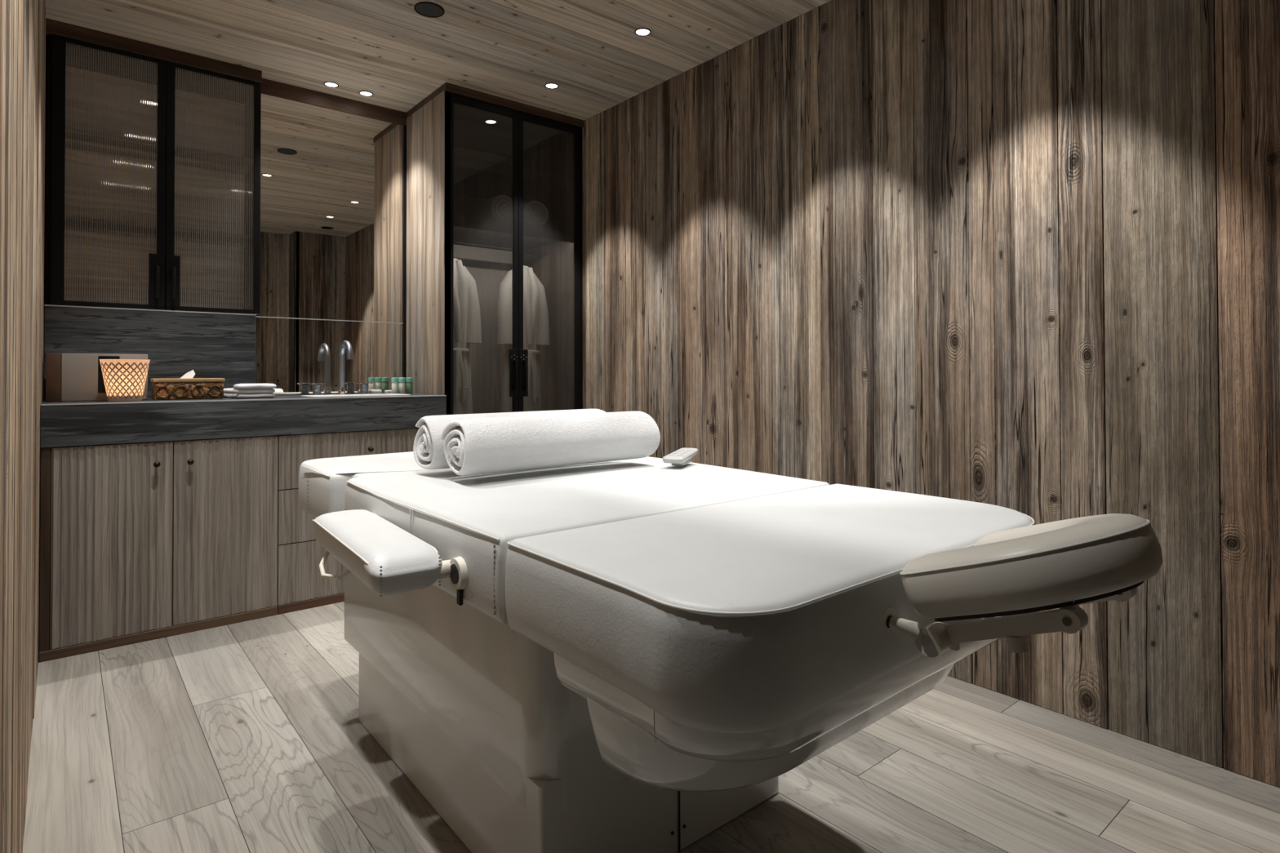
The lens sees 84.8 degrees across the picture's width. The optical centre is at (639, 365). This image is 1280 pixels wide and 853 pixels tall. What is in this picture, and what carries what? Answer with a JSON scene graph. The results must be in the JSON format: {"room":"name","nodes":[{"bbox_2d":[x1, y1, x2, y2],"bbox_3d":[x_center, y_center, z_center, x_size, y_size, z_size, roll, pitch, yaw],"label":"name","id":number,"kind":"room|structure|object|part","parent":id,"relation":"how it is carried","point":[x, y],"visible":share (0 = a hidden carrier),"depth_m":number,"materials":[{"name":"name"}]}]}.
{"room":"massage room","nodes":[
{"label":"massage room","id":0,"kind":"room"},
{"bbox_2d":[0,0,46,852],"bbox_3d":[-1.608,-0.188,1.833,0.037,2.426,3.070,0,-1,-39],"label":"wall","id":1,"kind":"structure","parent":0,"point":[23,41],"depth_m":1.28,"materials":[{"name":"brown wood"}]},
{"bbox_2d":[44,0,831,120],"bbox_3d":[-0.601,-1.423,1.578,3.462,0.034,4.770,0,-1,-39],"label":"ceiling","id":2,"kind":"structure","parent":0,"point":[510,50],"depth_m":2.97,"materials":[{"name":"brown wood"}]},
{"bbox_2d":[324,81,338,88],"bbox_3d":[-1.518,-1.385,3.448,0.068,0.015,0.068,0,-1,-39],"label":"recessed light","id":3,"kind":"object","parent":2,"relation":"in","point":[330,84],"visible":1,"depth_m":3.45,"materials":[{"name":"white metal"}]},
{"bbox_2d":[261,78,406,125],"bbox_3d":[-1.562,-1.344,3.599,0.726,0.073,0.026,0,-1,-39],"label":"trim","id":4,"kind":"structure","parent":2,"relation":"attached to","point":[269,87],"depth_m":3.57,"materials":[{"name":"brown wood"}]},
{"bbox_2d":[359,90,373,96],"bbox_3d":[-1.391,-1.384,3.559,0.068,0.015,0.068,0,-1,-39],"label":"recessed light","id":5,"kind":"object","parent":2,"relation":"in","point":[364,93],"visible":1,"depth_m":3.56,"materials":[{"name":"white metal"}]},
{"bbox_2d":[413,1,444,17],"bbox_3d":[-0.824,-1.391,2.741,0.114,0.008,0.114,0,-1,-39],"label":"ceiling speaker","id":6,"kind":"object","parent":2,"relation":"attached to","point":[427,9],"visible":1,"depth_m":2.73,"materials":[{"name":"black metal"}]},
{"bbox_2d":[544,83,558,88],"bbox_3d":[-0.436,-1.388,3.468,0.068,0.015,0.068,0,-1,-39],"label":"recessed light","id":7,"kind":"object","parent":2,"relation":"in","point":[550,86],"visible":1,"depth_m":3.47,"materials":[{"name":"white metal"}]},
{"bbox_2d":[634,27,650,36],"bbox_3d":[0.012,-1.395,2.924,0.068,0.015,0.068,0,-1,-39],"label":"recessed light","id":8,"kind":"object","parent":2,"relation":"in","point":[642,32],"visible":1,"depth_m":2.93,"materials":[{"name":"white metal"}]},
{"bbox_2d":[22,601,1279,852],"bbox_3d":[-0.621,1.035,1.528,3.628,0.031,4.770,0,-1,-39],"label":"floor","id":9,"kind":"structure","parent":0,"point":[249,736],"depth_m":1.73,"materials":[{"name":"grey wood"}]},
{"bbox_2d":[39,435,277,662],"bbox_3d":[-1.919,0.665,2.826,0.754,0.744,0.464,0,-1,-39],"label":"vanity cabinet","id":10,"kind":"object","parent":9,"relation":"on","point":[140,542],"visible":0.99,"depth_m":2.65,"materials":[{"name":"brown wood"}]},
{"bbox_3d":[-1.936,0.645,2.581,0.358,0.706,0.018,0,-1,-39],"label":"door","id":11,"kind":"part","parent":10,"relation":"part of","materials":[{"name":"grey wood"}]},
{"bbox_3d":[-1.820,0.372,2.639,0.023,0.023,0.043,0,-1,-39],"label":"knob","id":12,"kind":"part","parent":10,"relation":"part of","materials":[{"name":"brown metal"}]},
{"bbox_3d":[-1.737,0.372,2.707,0.023,0.023,0.043,0,-1,-39],"label":"knob","id":13,"kind":"part","parent":10,"relation":"part of","materials":[{"name":"brown metal"}]},
{"bbox_3d":[-1.655,0.647,2.812,0.362,0.706,0.018,0,-1,-39],"label":"door","id":14,"kind":"part","parent":10,"relation":"part of","materials":[{"name":"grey wood"}]},
{"bbox_2d":[40,393,446,448],"bbox_3d":[-1.681,0.218,3.122,1.492,0.152,0.529,0,-1,-39],"label":"countertop","id":15,"kind":"structure","parent":10,"relation":"on","point":[76,423],"depth_m":2.79,"materials":[{"name":"grey stone"}]},
{"bbox_2d":[45,352,147,401],"bbox_3d":[-2.171,0.047,2.808,0.318,0.186,0.144,0,-1,-39],"label":"storage box","id":16,"kind":"object","parent":15,"relation":"on","point":[69,377],"visible":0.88,"depth_m":2.71,"materials":[{"name":"brown wood"}]},
{"bbox_2d":[99,359,150,401],"bbox_3d":[-1.998,0.058,2.720,0.160,0.161,0.160,0,-1,-39],"label":"candle holder","id":17,"kind":"object","parent":15,"relation":"on","point":[124,380],"visible":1,"depth_m":2.67,"materials":[{"name":"orange glass"}]},
{"bbox_2d":[150,369,225,399],"bbox_3d":[-1.898,0.079,2.943,0.251,0.122,0.130,0,-1,-39],"label":"tissue box","id":18,"kind":"object","parent":15,"relation":"on","point":[186,387],"visible":1,"depth_m":2.90,"materials":[{"name":"wood"}]},
{"bbox_2d":[223,387,237,397],"bbox_3d":[-1.780,0.120,3.110,0.102,0.043,0.137,-1,-1,39],"label":"folded cloth","id":19,"kind":"object","parent":15,"relation":"on","point":[227,392],"visible":0.28,"depth_m":3.05,"materials":[{"name":"white fabric"}]},
{"bbox_2d":[231,383,276,398],"bbox_3d":[-1.670,0.109,3.030,0.170,0.063,0.120,0,-1,-33],"label":"folded cloth","id":20,"kind":"object","parent":15,"relation":"on","point":[243,390],"visible":1,"depth_m":2.99,"materials":[{"name":"white fabric"}]},
{"bbox_2d":[252,93,403,395],"bbox_3d":[-1.567,-0.580,3.585,0.739,1.454,0.017,0,-1,-39],"label":"wall mirror","id":21,"kind":"object","parent":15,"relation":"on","point":[331,181],"visible":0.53,"depth_m":3.56,"materials":[{"name":"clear mirror"}]},
{"bbox_3d":[-1.566,-0.041,3.579,0.739,0.376,0.015,0,-1,-39],"label":"mirror panel","id":22,"kind":"part","parent":21,"relation":"part of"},
{"bbox_2d":[403,124,406,382],"bbox_3d":[-1.277,-0.578,3.806,0.012,1.454,0.012,0,-1,-39],"label":"trim","id":23,"kind":"structure","parent":21,"relation":"attached to","point":[404,126],"depth_m":3.80,"materials":[{"name":"black metal"}]},
{"bbox_2d":[308,340,372,395],"bbox_3d":[-1.451,0.012,3.445,0.301,0.267,0.194,0,-1,-39],"label":"tap","id":24,"kind":"object","parent":15,"relation":"on","point":[345,344],"visible":0.97,"depth_m":3.47,"materials":[{"name":"grey metal"}]},
{"bbox_3d":[-1.576,0.119,3.418,0.048,0.052,0.048,0,-1,-39],"label":"tap knob","id":25,"kind":"part","parent":24,"relation":"part of","materials":[{"name":"grey metal"}]},
{"bbox_3d":[-1.440,0.011,3.432,0.031,0.267,0.158,0,-1,-39],"label":"spout","id":26,"kind":"part","parent":24,"relation":"part of","materials":[{"name":"grey metal"}]},
{"bbox_3d":[-1.401,0.120,3.562,0.048,0.052,0.048,0,-1,-39],"label":"tap knob","id":27,"kind":"part","parent":24,"relation":"part of","materials":[{"name":"grey metal"}]},
{"bbox_2d":[300,393,410,397],"bbox_3d":[-1.346,0.208,3.332,0.452,0.134,0.272,0,-1,-39],"label":"basin","id":28,"kind":"object","parent":15,"relation":"in","point":[373,394],"visible":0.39,"depth_m":3.36,"materials":[{"name":"white ceramic"}]},
{"bbox_2d":[368,390,382,394],"bbox_3d":[-1.365,0.138,3.615,0.056,0.019,0.036,0,-1,-39],"label":"soap bar","id":29,"kind":"object","parent":15,"relation":"on","point":[371,392],"visible":0.86,"depth_m":3.60,"materials":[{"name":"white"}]},
{"bbox_2d":[384,390,391,393],"bbox_3d":[-1.292,0.138,3.637,0.056,0.019,0.036,0,-1,-39],"label":"soap bar","id":30,"kind":"object","parent":15,"relation":"on","point":[385,391],"visible":0.39,"depth_m":3.62,"materials":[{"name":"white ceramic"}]},
{"bbox_2d":[391,377,398,393],"bbox_3d":[-1.257,0.105,3.595,0.033,0.084,0.033,0,-1,-39],"label":"toiletry bottle","id":31,"kind":"object","parent":15,"relation":"on","point":[394,381],"visible":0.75,"depth_m":3.58,"materials":[{"name":"white plastic"}]},
{"bbox_2d":[399,377,405,394],"bbox_3d":[-1.226,0.105,3.614,0.033,0.084,0.033,0,-1,-39],"label":"toiletry bottle","id":32,"kind":"object","parent":15,"relation":"on","point":[402,380],"visible":0.95,"depth_m":3.60,"materials":[{"name":"white plastic"}]},
{"bbox_2d":[406,377,413,393],"bbox_3d":[-1.198,0.105,3.644,0.033,0.084,0.033,0,-1,-39],"label":"toiletry bottle","id":33,"kind":"object","parent":15,"relation":"on","point":[410,380],"visible":1,"depth_m":3.63,"materials":[{"name":"green plastic"}]},
{"bbox_2d":[277,427,419,614],"bbox_3d":[-1.342,0.669,3.301,0.736,0.744,0.464,0,-1,-39],"label":"base cabinet","id":34,"kind":"object","parent":9,"relation":"on","point":[301,585],"visible":0.29,"depth_m":2.99,"materials":[{"name":"brown wood"}]},
{"bbox_3d":[-1.229,0.639,3.163,0.733,0.225,0.018,0,-1,-39],"label":"drawer","id":35,"kind":"part","parent":34,"relation":"part of","materials":[{"name":"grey wood"}]},
{"bbox_3d":[-1.228,0.879,3.160,0.733,0.248,0.018,0,-1,-39],"label":"drawer","id":36,"kind":"part","parent":34,"relation":"part of","materials":[{"name":"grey wood"}]},
{"bbox_3d":[-1.229,0.410,3.166,0.733,0.225,0.018,0,-1,-39],"label":"drawer","id":37,"kind":"part","parent":34,"relation":"part of","materials":[{"name":"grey wood"}]},
{"bbox_3d":[-1.209,0.375,3.142,0.023,0.023,0.043,0,-1,-39],"label":"knob","id":38,"kind":"part","parent":34,"relation":"part of","materials":[{"name":"brown metal"}]},
{"bbox_2d":[405,90,582,414],"bbox_3d":[-0.859,-0.148,3.950,0.820,2.392,0.754,0,-1,-39],"label":"wardrobe","id":39,"kind":"object","parent":9,"relation":"on","point":[463,153],"visible":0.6,"depth_m":3.90,"materials":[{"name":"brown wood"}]},
{"bbox_3d":[-1.173,-0.150,3.713,0.034,2.392,0.720,0,-1,-39],"label":"panel","id":40,"kind":"part","parent":39,"relation":"part of","materials":[{"name":"brown wood"}]},
{"bbox_2d":[453,257,481,414],"bbox_3d":[-1.026,-0.052,3.794,0.330,1.236,0.224,0,-1,-39],"label":"bathrobe","id":41,"kind":"object","parent":39,"relation":"hanging from","point":[466,307],"visible":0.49,"depth_m":3.76,"materials":[{"name":"grey fabric"}]},
{"bbox_3d":[-0.804,-0.156,3.564,0.408,2.378,0.020,0,-1,-39],"label":"door","id":42,"kind":"part","parent":39,"relation":"part of","materials":[{"name":"black glass"}]},
{"bbox_3d":[-1.079,-0.165,4.224,0.791,2.312,0.008,0,-1,-39],"label":"panel","id":43,"kind":"part","parent":39,"relation":"part of","materials":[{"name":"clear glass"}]},
{"bbox_2d":[466,195,511,222],"bbox_3d":[-0.819,-0.834,3.871,0.163,0.162,0.308,0,-1,-39],"label":"rolled towel","id":44,"kind":"object","parent":39,"relation":"on","point":[497,208],"visible":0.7,"depth_m":3.76,"materials":[{"name":"white fabric"}]},
{"bbox_2d":[405,82,584,128],"bbox_3d":[-0.865,-1.361,3.971,0.825,0.034,0.738,0,-1,-39],"label":"trim","id":45,"kind":"structure","parent":39,"relation":"on","point":[455,89],"depth_m":3.65,"materials":[{"name":"brown wood"}]},
{"bbox_3d":[-0.861,-0.672,3.964,0.787,0.022,0.022,0,-1,-39],"label":"hanging rail","id":46,"kind":"part","parent":39,"relation":"part of","materials":[{"name":"black metal"}]},
{"bbox_2d":[453,154,573,203],"bbox_3d":[-0.871,-1.026,3.980,0.789,0.056,0.646,0,-1,-39],"label":"shelf","id":47,"kind":"object","parent":39,"relation":"attached to","point":[476,180],"depth_m":3.96,"materials":[{"name":"brown wood"}]},
{"bbox_2d":[453,214,573,251],"bbox_3d":[-0.871,-0.721,3.976,0.789,0.056,0.646,0,-1,-39],"label":"shelf","id":48,"kind":"object","parent":39,"relation":"attached to","point":[468,230],"depth_m":3.93,"materials":[{"name":"grey"}]},
{"bbox_3d":[-0.659,0.040,3.666,0.052,0.248,0.005,0,-1,-39],"label":"handle","id":49,"kind":"part","parent":39,"relation":"part of","materials":[{"name":"black metal"}]},
{"bbox_3d":[-0.874,-0.146,3.971,0.814,2.388,0.693,0,-1,-39],"label":"casing","id":50,"kind":"part","parent":39,"relation":"part of","materials":[{"name":"grey metal"}]},
{"bbox_2d":[497,265,550,412],"bbox_3d":[-0.686,-0.049,4.074,0.330,1.236,0.224,0,-1,-39],"label":"bathrobe","id":51,"kind":"object","parent":39,"relation":"hanging from","point":[535,313],"visible":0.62,"depth_m":4.01,"materials":[{"name":"grey fabric"}]},
{"bbox_3d":[-0.615,0.040,3.701,0.052,0.248,0.005,0,-1,-39],"label":"handle","id":52,"kind":"part","parent":39,"relation":"part of","materials":[{"name":"black metal"}]},
{"bbox_2d":[506,200,549,227],"bbox_3d":[-0.665,-0.833,3.998,0.163,0.162,0.308,0,-1,-39],"label":"rolled towel","id":53,"kind":"object","parent":39,"relation":"on","point":[535,214],"visible":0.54,"depth_m":3.88,"materials":[{"name":"white fabric"}]},
{"bbox_3d":[-0.487,-0.154,3.824,0.406,2.378,0.020,0,-1,-39],"label":"door","id":54,"kind":"part","parent":39,"relation":"part of","materials":[{"name":"glass"}]},
{"bbox_2d":[298,451,1163,852],"bbox_3d":[-0.114,0.607,1.591,1.074,0.824,2.114,0,-1,-39],"label":"massage table","id":55,"kind":"object","parent":9,"relation":"on","point":[633,655],"visible":0.9,"depth_m":1.14,"materials":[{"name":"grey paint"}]},
{"bbox_3d":[-0.604,0.399,1.387,0.132,0.038,0.044,-1,-1,37],"label":"release lever","id":56,"kind":"part","parent":55,"relation":"part of","materials":[{"name":"beige paint"}]},
{"bbox_2d":[312,509,442,595],"bbox_3d":[-0.529,0.351,1.370,0.123,0.072,0.495,0,-1,-36],"label":"cushion","id":57,"kind":"object","parent":55,"relation":"on","point":[373,545],"depth_m":1.23,"materials":[{"name":"white leather"}]},
{"bbox_2d":[413,408,605,469],"bbox_3d":[-0.333,0.199,1.960,0.573,0.138,0.137,0,-1,-40],"label":"rolled towel","id":58,"kind":"object","parent":55,"relation":"on","point":[428,447],"visible":0.33,"depth_m":1.79,"materials":[{"name":"white fabric"}]},
{"bbox_2d":[440,411,660,475],"bbox_3d":[-0.215,0.197,1.848,0.593,0.135,0.151,0,-1,-39],"label":"rolled towel","id":59,"kind":"object","parent":55,"relation":"on","point":[479,446],"visible":1,"depth_m":1.75,"materials":[{"name":"white fabric"}]},
{"bbox_2d":[298,451,829,624],"bbox_3d":[-0.301,0.357,1.937,0.927,0.153,1.348,0,-1,-39],"label":"cushion","id":60,"kind":"object","parent":55,"relation":"on","point":[470,521],"depth_m":1.53,"materials":[{"name":"white leather"}]},
{"bbox_2d":[662,447,697,466],"bbox_3d":[0.117,0.259,1.977,0.061,0.038,0.160,0,-1,23],"label":"remote control","id":61,"kind":"object","parent":55,"relation":"on","point":[682,456],"visible":1,"depth_m":1.94,"materials":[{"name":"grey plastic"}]},
{"bbox_2d":[505,484,1032,733],"bbox_3d":[0.290,0.346,1.223,0.920,0.155,0.502,0,-1,-39],"label":"cushion","id":62,"kind":"object","parent":55,"relation":"on","point":[774,611],"depth_m":0.93,"materials":[{"name":"white leather"}]},
{"bbox_2d":[586,662,955,791],"bbox_3d":[0.315,0.530,1.181,0.834,0.125,0.250,0,-1,-39],"label":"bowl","id":63,"kind":"object","parent":55,"relation":"attached to","point":[626,742],"depth_m":0.95,"materials":[{"name":"white paint"}]},
{"bbox_3d":[0.327,0.343,0.935,0.051,0.043,0.006,0,-1,-39],"label":"socket plate","id":64,"kind":"part","parent":55,"relation":"part of","materials":[{"name":"beige paint"}]},
{"bbox_3d":[0.455,0.324,0.869,0.016,0.076,0.149,0,-1,-39],"label":"support arm","id":65,"kind":"part","parent":55,"relation":"part of","materials":[{"name":"beige paint"}]},
{"bbox_3d":[0.463,0.340,0.859,0.023,0.022,0.025,0,-1,-39],"label":"clamp knob","id":66,"kind":"part","parent":55,"relation":"part of","materials":[{"name":"beige paint"}]},
{"bbox_2d":[901,513,1163,618],"bbox_3d":[0.525,0.258,0.921,0.302,0.144,0.258,0,-1,-39],"label":"cushion","id":67,"kind":"object","parent":55,"relation":"on","point":[1067,564],"depth_m":0.82,"materials":[{"name":"beige leather"}]},
{"bbox_3d":[0.532,0.296,0.912,0.243,0.076,0.201,0,-1,-39],"label":"under plate","id":68,"kind":"part","parent":55,"relation":"part of","materials":[{"name":"brown"}]},
{"bbox_3d":[0.590,0.325,0.980,0.016,0.076,0.149,0,-1,-39],"label":"support arm","id":69,"kind":"part","parent":55,"relation":"part of","materials":[{"name":"beige paint"}]},
{"bbox_2d":[582,0,1279,787],"bbox_3d":[0.679,-0.183,2.764,0.039,2.426,3.500,0,-1,-39],"label":"wall","id":70,"kind":"structure","parent":0,"point":[1023,256],"depth_m":2.17,"materials":[{"name":"brown wood"}]},
{"bbox_3d":[-1.688,-0.165,3.791,2.412,2.426,0.036,0,-1,-39],"label":"wall","id":71,"kind":"structure","parent":0,"visible":0},
{"bbox_2d":[44,304,256,400],"bbox_3d":[-2.175,-0.048,3.144,0.755,0.383,0.282,0,-1,-39],"label":"backsplash","id":72,"kind":"structure","parent":71,"relation":"attached to","point":[175,344],"depth_m":3.05,"materials":[{"name":"grey stone"}]},
{"bbox_2d":[44,34,261,315],"bbox_3d":[-2.172,-0.786,3.160,0.770,1.089,0.355,0,-1,-39],"label":"upper cabinet","id":73,"kind":"object","parent":71,"relation":"attached to","point":[150,163],"visible":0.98,"depth_m":3.11,"materials":[{"name":"glass"}]},
{"bbox_3d":[-2.224,-0.788,2.944,0.382,1.089,0.020,0,-1,-39],"label":"door","id":74,"kind":"part","parent":73,"relation":"part of","materials":[{"name":"glass"}]},
{"bbox_3d":[-2.219,-0.788,2.948,0.314,1.057,0.006,0,-1,-39],"label":"glass pane","id":75,"kind":"part","parent":73,"relation":"part of","materials":[{"name":"brown glass"}]},
{"bbox_2d":[45,17,262,83],"bbox_3d":[-2.175,-1.357,3.167,0.774,0.054,0.315,0,-1,-39],"label":"trim","id":76,"kind":"structure","parent":73,"relation":"on","point":[52,27],"depth_m":3.02,"materials":[{"name":"brown wood"}]},
{"bbox_3d":[-2.091,-0.370,3.033,0.056,0.224,0.005,0,-1,-39],"label":"handle","id":77,"kind":"part","parent":73,"relation":"part of","materials":[{"name":"black metal"}]},
{"bbox_2d":[64,213,252,247],"bbox_3d":[-2.178,-0.604,3.170,0.732,0.022,0.250,0,-1,-39],"label":"shelf","id":78,"kind":"object","parent":73,"relation":"attached to","point":[185,231],"depth_m":3.13,"materials":[{"name":"brown wood"}]},
{"bbox_2d":[65,126,253,175],"bbox_3d":[-2.179,-0.964,3.174,0.732,0.022,0.250,0,-1,-39],"label":"shelf","id":79,"kind":"object","parent":73,"relation":"attached to","point":[184,148],"depth_m":3.15,"materials":[{"name":"brown wood"}]},
{"bbox_3d":[-2.046,-0.370,3.070,0.050,0.224,0.005,0,-1,-39],"label":"handle","id":80,"kind":"part","parent":73,"relation":"part of","materials":[{"name":"black metal"}]},
{"bbox_3d":[-1.932,-0.786,3.185,0.368,1.089,0.020,0,-1,-39],"label":"door","id":81,"kind":"part","parent":73,"relation":"part of","materials":[{"name":"grey glass"}]},
{"bbox_3d":[-1.931,-0.786,3.185,0.314,1.057,0.006,0,-1,-39],"label":"glass pane","id":82,"kind":"part","parent":73,"relation":"part of","materials":[{"name":"brown glass"}]}
]}

